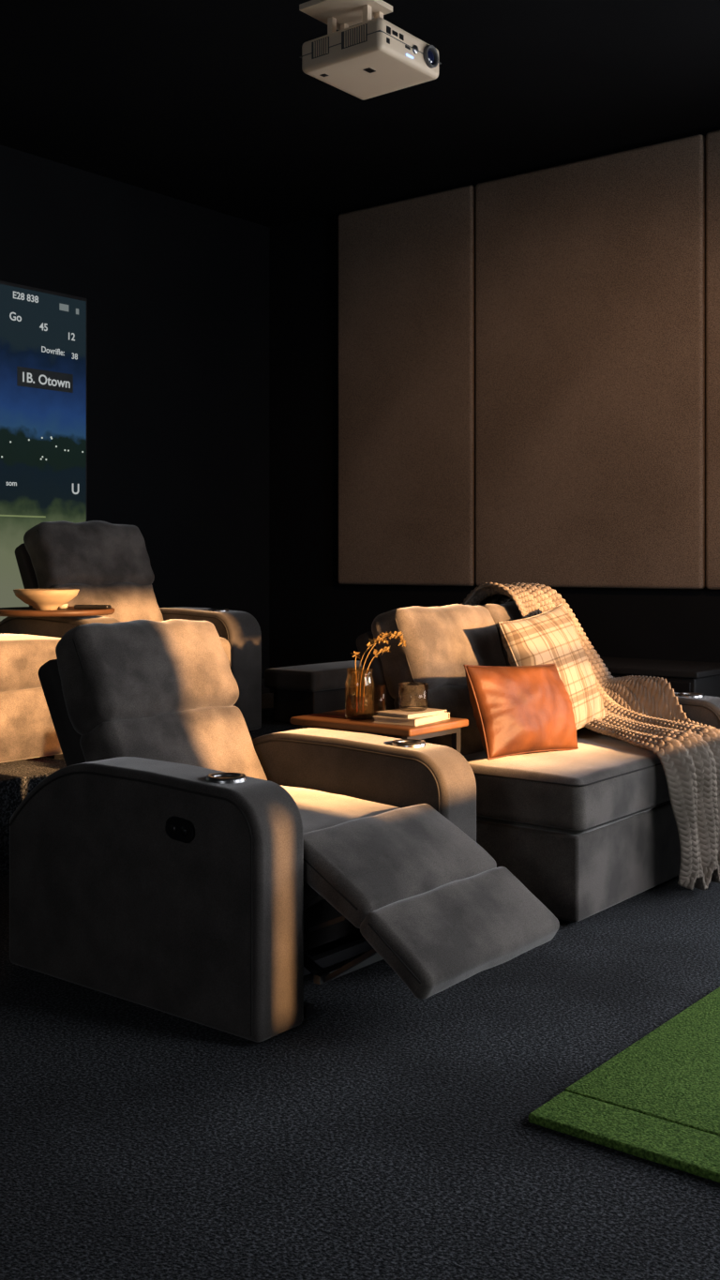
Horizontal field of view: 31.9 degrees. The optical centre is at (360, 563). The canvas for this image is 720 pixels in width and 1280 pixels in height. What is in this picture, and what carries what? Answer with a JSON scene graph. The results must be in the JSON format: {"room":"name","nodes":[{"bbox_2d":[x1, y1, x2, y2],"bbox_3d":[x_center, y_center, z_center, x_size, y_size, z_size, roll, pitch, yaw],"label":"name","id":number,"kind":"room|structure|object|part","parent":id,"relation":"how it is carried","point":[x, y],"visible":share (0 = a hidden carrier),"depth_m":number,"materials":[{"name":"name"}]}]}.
{"room":"home theater","nodes":[
{"label":"home theater","id":0,"kind":"room"},
{"bbox_2d":[0,144,269,693],"bbox_3d":[-3.236,-0.430,4.893,0.150,3.460,8.350,0,0,38],"label":"wall","id":1,"kind":"structure","parent":0,"point":[176,292],"depth_m":7.44,"materials":[{"name":"paint"}]},
{"bbox_2d":[0,280,87,621],"bbox_3d":[-2.441,-0.565,5.734,0.048,1.770,3.015,0,0,38],"label":"projection screen","id":2,"kind":"object","parent":1,"relation":"attached to","point":[43,333],"visible":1,"depth_m":6.64,"materials":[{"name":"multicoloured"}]},
{"bbox_2d":[261,678,269,692],"bbox_3d":[-3.129,0.785,4.895,0.015,0.090,8.185,0,0,38],"label":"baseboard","id":3,"kind":"structure","parent":1,"relation":"attached to","point":[264,689],"depth_m":8.06,"materials":[{"name":"black"}]},
{"bbox_2d":[0,874,719,1279],"bbox_3d":[-0.583,1.250,2.887,6.500,0.100,8.200,0,0,38],"label":"floor","id":4,"kind":"structure","parent":0,"point":[387,1133],"depth_m":2.67,"materials":[{"name":"grey carpet"}]},
{"bbox_2d":[0,692,381,876],"bbox_3d":[-2.558,1.015,4.452,1.420,0.370,8.160,0,0,38],"label":"platform","id":5,"kind":"object","parent":4,"relation":"on","point":[18,778],"visible":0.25,"depth_m":4.96,"materials":[{"name":"grey carpet"}]},
{"bbox_2d":[0,632,63,763],"bbox_3d":[-1.689,0.564,5.244,0.608,0.528,0.892,0,0,38],"label":"ottoman","id":6,"kind":"object","parent":5,"relation":"on","point":[27,730],"visible":0.56,"depth_m":5.17,"materials":[{"name":"grey fabric"}]},
{"bbox_2d":[0,632,60,692],"bbox_3d":[-1.689,0.422,5.244,0.608,0.245,0.892,0,0,38],"label":"cushion","id":7,"kind":"object","parent":6,"relation":"on","point":[22,656],"depth_m":5.17,"materials":[{"name":"grey fabric"}]},
{"bbox_2d":[0,520,261,731],"bbox_3d":[-1.127,0.309,6.055,0.893,1.038,1.058,0,0,38],"label":"recliner chair","id":8,"kind":"object","parent":5,"relation":"on","point":[109,564],"visible":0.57,"depth_m":6.08,"materials":[{"name":"fabric"}]},
{"bbox_2d":[0,606,114,617],"bbox_3d":[-1.353,0.212,5.538,0.540,0.026,0.540,0,0,38],"label":"serving tray","id":9,"kind":"object","parent":8,"relation":"on","point":[17,611],"visible":0.84,"depth_m":5.31,"materials":[{"name":"brown wood"}]},
{"bbox_2d":[13,588,79,610],"bbox_3d":[-1.371,0.160,5.515,0.284,0.090,0.284,0,0,38],"label":"bowl","id":10,"kind":"object","parent":9,"relation":"on","point":[41,599],"visible":1,"depth_m":5.42,"materials":[{"name":"beige ceramic"}]},
{"bbox_2d":[58,603,67,608],"bbox_3d":[-1.341,0.193,5.682,0.048,0.022,0.048,0,0,38],"label":"candle","id":11,"kind":"object","parent":9,"relation":"on","point":[65,606],"visible":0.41,"depth_m":5.66,"materials":[{"name":"wax"}]},
{"bbox_2d":[74,604,111,609],"bbox_3d":[-1.190,0.195,5.614,0.160,0.018,0.050,0,0,10],"label":"remote control","id":12,"kind":"object","parent":9,"relation":"on","point":[89,607],"visible":0.95,"depth_m":5.59,"materials":[{"name":"black plastic"}]},
{"bbox_3d":[-1.403,0.523,5.731,0.860,0.590,0.200,0,0,38],"label":"arm","id":13,"kind":"part","parent":8,"relation":"part of","materials":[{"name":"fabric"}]},
{"bbox_2d":[23,520,154,588],"bbox_3d":[-1.321,-0.027,6.197,0.242,0.356,0.646,-30,-18,35],"label":"pillow","id":14,"kind":"object","parent":8,"relation":"on","point":[61,554],"depth_m":6.04,"materials":[{"name":"grey fabric"}]},
{"bbox_2d":[49,582,163,621],"bbox_3d":[-1.224,0.302,6.119,0.218,0.426,0.626,-30,-18,35],"label":"cushion","id":15,"kind":"object","parent":8,"relation":"on","point":[130,601],"depth_m":6.11,"materials":[{"name":"grey fabric"}]},
{"bbox_3d":[-0.882,0.523,6.390,0.860,0.590,0.220,0,0,38],"label":"arm","id":16,"kind":"part","parent":8,"relation":"part of","materials":[{"name":"fabric"}]},
{"bbox_2d":[220,637,230,666],"bbox_3d":[-0.981,0.444,5.926,0.505,0.211,0.627,0,0,38],"label":"seat cushion","id":17,"kind":"object","parent":8,"relation":"on","point":[225,641],"depth_m":5.98,"materials":[{"name":"grey fabric"}]},
{"bbox_2d":[264,660,366,722],"bbox_3d":[-0.140,0.686,6.746,0.340,0.284,0.750,0,0,38],"label":"bench","id":18,"kind":"object","parent":5,"relation":"on","point":[312,688],"visible":0.71,"depth_m":6.49,"materials":[{"name":"fabric"}]},
{"bbox_2d":[8,618,559,1042],"bbox_3d":[-0.234,0.691,3.721,1.506,1.019,1.006,0,0,38],"label":"recliner chair","id":19,"kind":"object","parent":4,"relation":"on","point":[180,863],"visible":1,"depth_m":3.46,"materials":[{"name":"fabric"}]},
{"bbox_3d":[-0.651,0.874,3.425,0.985,0.591,0.007,0,0,38],"label":"arm piping","id":20,"kind":"part","parent":19,"relation":"part of","materials":[{"name":"grey"}]},
{"bbox_3d":[-0.593,1.185,3.494,0.920,0.030,0.120,0,0,38],"label":"arm foot","id":21,"kind":"part","parent":19,"relation":"part of","materials":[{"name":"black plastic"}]},
{"bbox_2d":[55,618,239,735],"bbox_3d":[-0.673,0.357,4.051,0.249,0.344,0.622,-34,-20,33],"label":"pillow","id":22,"kind":"object","parent":19,"relation":"on","point":[110,678],"depth_m":3.88,"materials":[{"name":"grey fabric"}]},
{"bbox_3d":[-0.593,0.874,3.494,1.020,0.632,0.180,0,0,38],"label":"arm","id":23,"kind":"part","parent":19,"relation":"part of","materials":[{"name":"fabric"}]},
{"bbox_2d":[79,706,267,780],"bbox_3d":[-0.562,0.665,3.964,0.217,0.412,0.601,-34,-20,33],"label":"cushion","id":24,"kind":"object","parent":19,"relation":"on","point":[218,738],"depth_m":3.89,"materials":[{"name":"grey fabric"}]},
{"bbox_3d":[-0.466,0.692,3.276,0.104,0.060,0.014,5,3,38],"label":"control plate","id":25,"kind":"part","parent":19,"relation":"part of","materials":[{"name":"black plastic"}]},
{"bbox_3d":[-0.467,1.165,3.548,0.860,0.030,0.030,0,0,38],"label":"rail","id":26,"kind":"part","parent":19,"relation":"part of","materials":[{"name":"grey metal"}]},
{"bbox_3d":[-0.431,1.020,3.883,0.660,0.240,0.620,0,0,38],"label":"seat","id":27,"kind":"part","parent":19,"relation":"part of","materials":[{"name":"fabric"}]},
{"bbox_2d":[281,785,400,903],"bbox_3d":[-0.235,0.816,3.728,0.666,0.212,0.626,3,2,38],"label":"seat cushion","id":28,"kind":"object","parent":19,"relation":"on","point":[325,811],"depth_m":3.71,"materials":[{"name":"grey fabric"}]},
{"bbox_3d":[-0.113,1.165,3.994,0.860,0.030,0.030,0,0,38],"label":"rail","id":29,"kind":"part","parent":19,"relation":"part of","materials":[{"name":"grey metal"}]},
{"bbox_3d":[-0.090,0.874,4.129,1.020,0.632,0.180,0,0,38],"label":"arm","id":30,"kind":"part","parent":19,"relation":"part of","materials":[{"name":"fabric"}]},
{"bbox_2d":[290,708,468,752],"bbox_3d":[0.065,0.867,4.357,0.520,0.666,0.345,0,0,38],"label":"side table","id":31,"kind":"object","parent":4,"relation":"on","point":[333,719],"visible":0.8,"depth_m":4.25,"materials":[{"name":"brown wood"}]},
{"bbox_2d":[345,667,374,720],"bbox_3d":[-0.001,0.449,4.346,0.100,0.170,0.100,0,0,38],"label":"glass bud vase","id":32,"kind":"object","parent":31,"relation":"on","point":[359,707],"visible":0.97,"depth_m":4.32,"materials":[{"name":"brown glass"}]},
{"bbox_2d":[350,631,406,696],"bbox_3d":[0.063,0.374,4.362,0.196,0.281,0.065,0,0,1],"label":"flower sprig","id":33,"kind":"object","parent":32,"relation":"in","point":[391,635],"visible":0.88,"depth_m":4.35,"materials":[{"name":"plant"}]},
{"bbox_3d":[-0.014,0.414,4.340,0.008,0.201,0.013,0,0,-11],"label":"stem","id":34,"kind":"part","parent":33,"relation":"part of","materials":[{"name":"plant"}]},
{"bbox_3d":[0.038,0.388,4.362,0.102,0.252,0.009,0,0,-7],"label":"stem","id":35,"kind":"part","parent":33,"relation":"part of","materials":[{"name":"plant"}]},
{"bbox_3d":[0.051,0.406,4.361,0.101,0.217,0.014,0,0,-24],"label":"stem","id":36,"kind":"part","parent":33,"relation":"part of","materials":[{"name":"plant"}]},
{"bbox_2d":[362,684,387,715],"bbox_3d":[0.053,0.484,4.462,0.084,0.100,0.084,0,0,38],"label":"clear drinking glass","id":37,"kind":"object","parent":31,"relation":"on","point":[380,692],"visible":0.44,"depth_m":4.43,"materials":[{"name":"glass"}]},
{"bbox_3d":[0.065,0.880,4.357,0.470,0.640,0.310,0,0,38],"label":"table frame","id":38,"kind":"part","parent":31,"relation":"part of","materials":[{"name":"grey metal"}]},
{"bbox_2d":[372,707,450,726],"bbox_3d":[0.175,0.517,4.270,0.170,0.034,0.238,0,0,34],"label":"stacked books","id":39,"kind":"object","parent":31,"relation":"on","point":[396,716],"visible":0.9,"depth_m":4.20,"materials":[{"name":"beige paper"}]},
{"bbox_2d":[397,682,428,711],"bbox_3d":[0.180,0.455,4.285,0.104,0.090,0.104,0,0,38],"label":"tumbler","id":40,"kind":"object","parent":39,"relation":"on","point":[409,695],"visible":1,"depth_m":4.25,"materials":[{"name":"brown glass"}]},
{"bbox_2d":[356,602,719,923],"bbox_3d":[0.783,0.679,4.986,0.995,1.043,1.439,0,0,38],"label":"chaise lounge","id":41,"kind":"object","parent":4,"relation":"on","point":[591,828],"visible":0.41,"depth_m":4.45,"materials":[{"name":"grey fabric"}]},
{"bbox_2d":[371,603,506,699],"bbox_3d":[0.316,0.331,4.860,0.237,0.341,0.620,-25,-15,36],"label":"pillow","id":42,"kind":"object","parent":41,"relation":"on","point":[440,640],"depth_m":4.67,"materials":[{"name":"grey fabric"}]},
{"bbox_2d":[393,684,484,755],"bbox_3d":[0.395,0.656,4.796,0.213,0.407,0.601,-25,-15,36],"label":"cushion","id":43,"kind":"object","parent":41,"relation":"on","point":[455,699],"depth_m":4.64,"materials":[{"name":"grey fabric"}]},
{"bbox_2d":[481,602,523,666],"bbox_3d":[0.688,0.332,5.326,0.244,0.342,0.617,-25,-15,36],"label":"pillow","id":44,"kind":"object","parent":41,"relation":"on","point":[505,611],"depth_m":5.10,"materials":[{"name":"grey fabric"}]},
{"bbox_2d":[463,663,578,759],"bbox_3d":[0.584,0.522,4.513,0.197,0.345,0.595,0,0,39],"label":"lumbar pillow","id":45,"kind":"object","parent":41,"relation":"on","point":[521,709],"visible":1,"depth_m":4.39,"materials":[{"name":"brown leather"}]},
{"bbox_2d":[497,602,605,729],"bbox_3d":[0.760,0.428,4.917,0.232,0.530,0.593,0,0,32],"label":"throw pillow","id":46,"kind":"object","parent":41,"relation":"on","point":[551,636],"visible":0.64,"depth_m":4.85,"materials":[{"name":"beige fabric"}]},
{"bbox_2d":[463,729,670,834],"bbox_3d":[0.789,0.802,4.851,0.813,0.235,1.232,0,0,38],"label":"seat cushion","id":47,"kind":"object","parent":41,"relation":"on","point":[608,785],"depth_m":4.33,"materials":[{"name":"grey fabric"}]},
{"bbox_2d":[461,582,719,889],"bbox_3d":[0.986,0.632,5.126,0.643,1.107,1.271,0,0,-41],"label":"knit throw blanket","id":48,"kind":"object","parent":41,"relation":"on","point":[646,713],"visible":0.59,"depth_m":4.80,"materials":[{"name":"beige fabric"}]},
{"bbox_3d":[1.164,0.870,5.477,0.980,0.640,0.180,0,0,38],"label":"arm","id":49,"kind":"part","parent":41,"relation":"part of","materials":[{"name":"fabric"}]},
{"bbox_2d":[528,986,719,1182],"bbox_3d":[1.648,1.186,2.796,1.900,0.022,1.755,0,0,38],"label":"mat","id":50,"kind":"object","parent":4,"relation":"on","point":[657,1100],"visible":1,"depth_m":2.76,"materials":[{"name":"green carpet"}]},
{"bbox_2d":[599,656,719,697],"bbox_3d":[1.331,0.845,6.187,0.940,0.710,0.590,0,0,38],"label":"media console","id":51,"kind":"object","parent":4,"relation":"on","point":[683,676],"visible":0.12,"depth_m":5.85,"materials":[{"name":"black"}]},
{"bbox_2d":[0,0,719,227],"bbox_3d":[-0.583,-2.210,2.887,6.900,0.100,8.600,0,0,38],"label":"ceiling","id":52,"kind":"structure","parent":0,"point":[210,104],"depth_m":5.83,"materials":[{"name":"paint"}]},
{"bbox_2d":[299,0,441,100],"bbox_3d":[0.022,-1.852,3.977,0.335,0.616,0.381,0,0,38],"label":"ceiling projector","id":53,"kind":"object","parent":52,"relation":"hanging from","point":[370,58],"depth_m":3.92,"materials":[{"name":"white plastic"}]},
{"bbox_2d":[269,126,719,692],"bbox_3d":[2.010,-0.430,6.159,6.800,3.460,0.150,0,0,38],"label":"wall","id":54,"kind":"structure","parent":0,"point":[314,618],"depth_m":7.84,"materials":[{"name":"paint"}]},
{"bbox_2d":[338,184,475,586],"bbox_3d":[0.262,-1.000,7.410,0.985,2.260,0.060,0,0,38],"label":"panel","id":55,"kind":"object","parent":54,"relation":"attached to","point":[407,267],"visible":1,"depth_m":7.37,"materials":[{"name":"fabric"}]},
{"bbox_2d":[475,134,706,588],"bbox_3d":[1.184,-1.000,6.679,1.345,2.260,0.060,0,0,38],"label":"panel","id":56,"kind":"object","parent":54,"relation":"attached to","point":[591,273],"visible":0.94,"depth_m":6.61,"materials":[{"name":"fabric"}]},
{"bbox_2d":[706,130,719,589],"bbox_3d":[2.248,-1.000,5.836,1.346,2.260,0.060,0,0,38],"label":"panel","id":57,"kind":"object","parent":54,"relation":"attached to","point":[713,139],"visible":1,"depth_m":6.20,"materials":[{"name":"fabric"}]}
]}

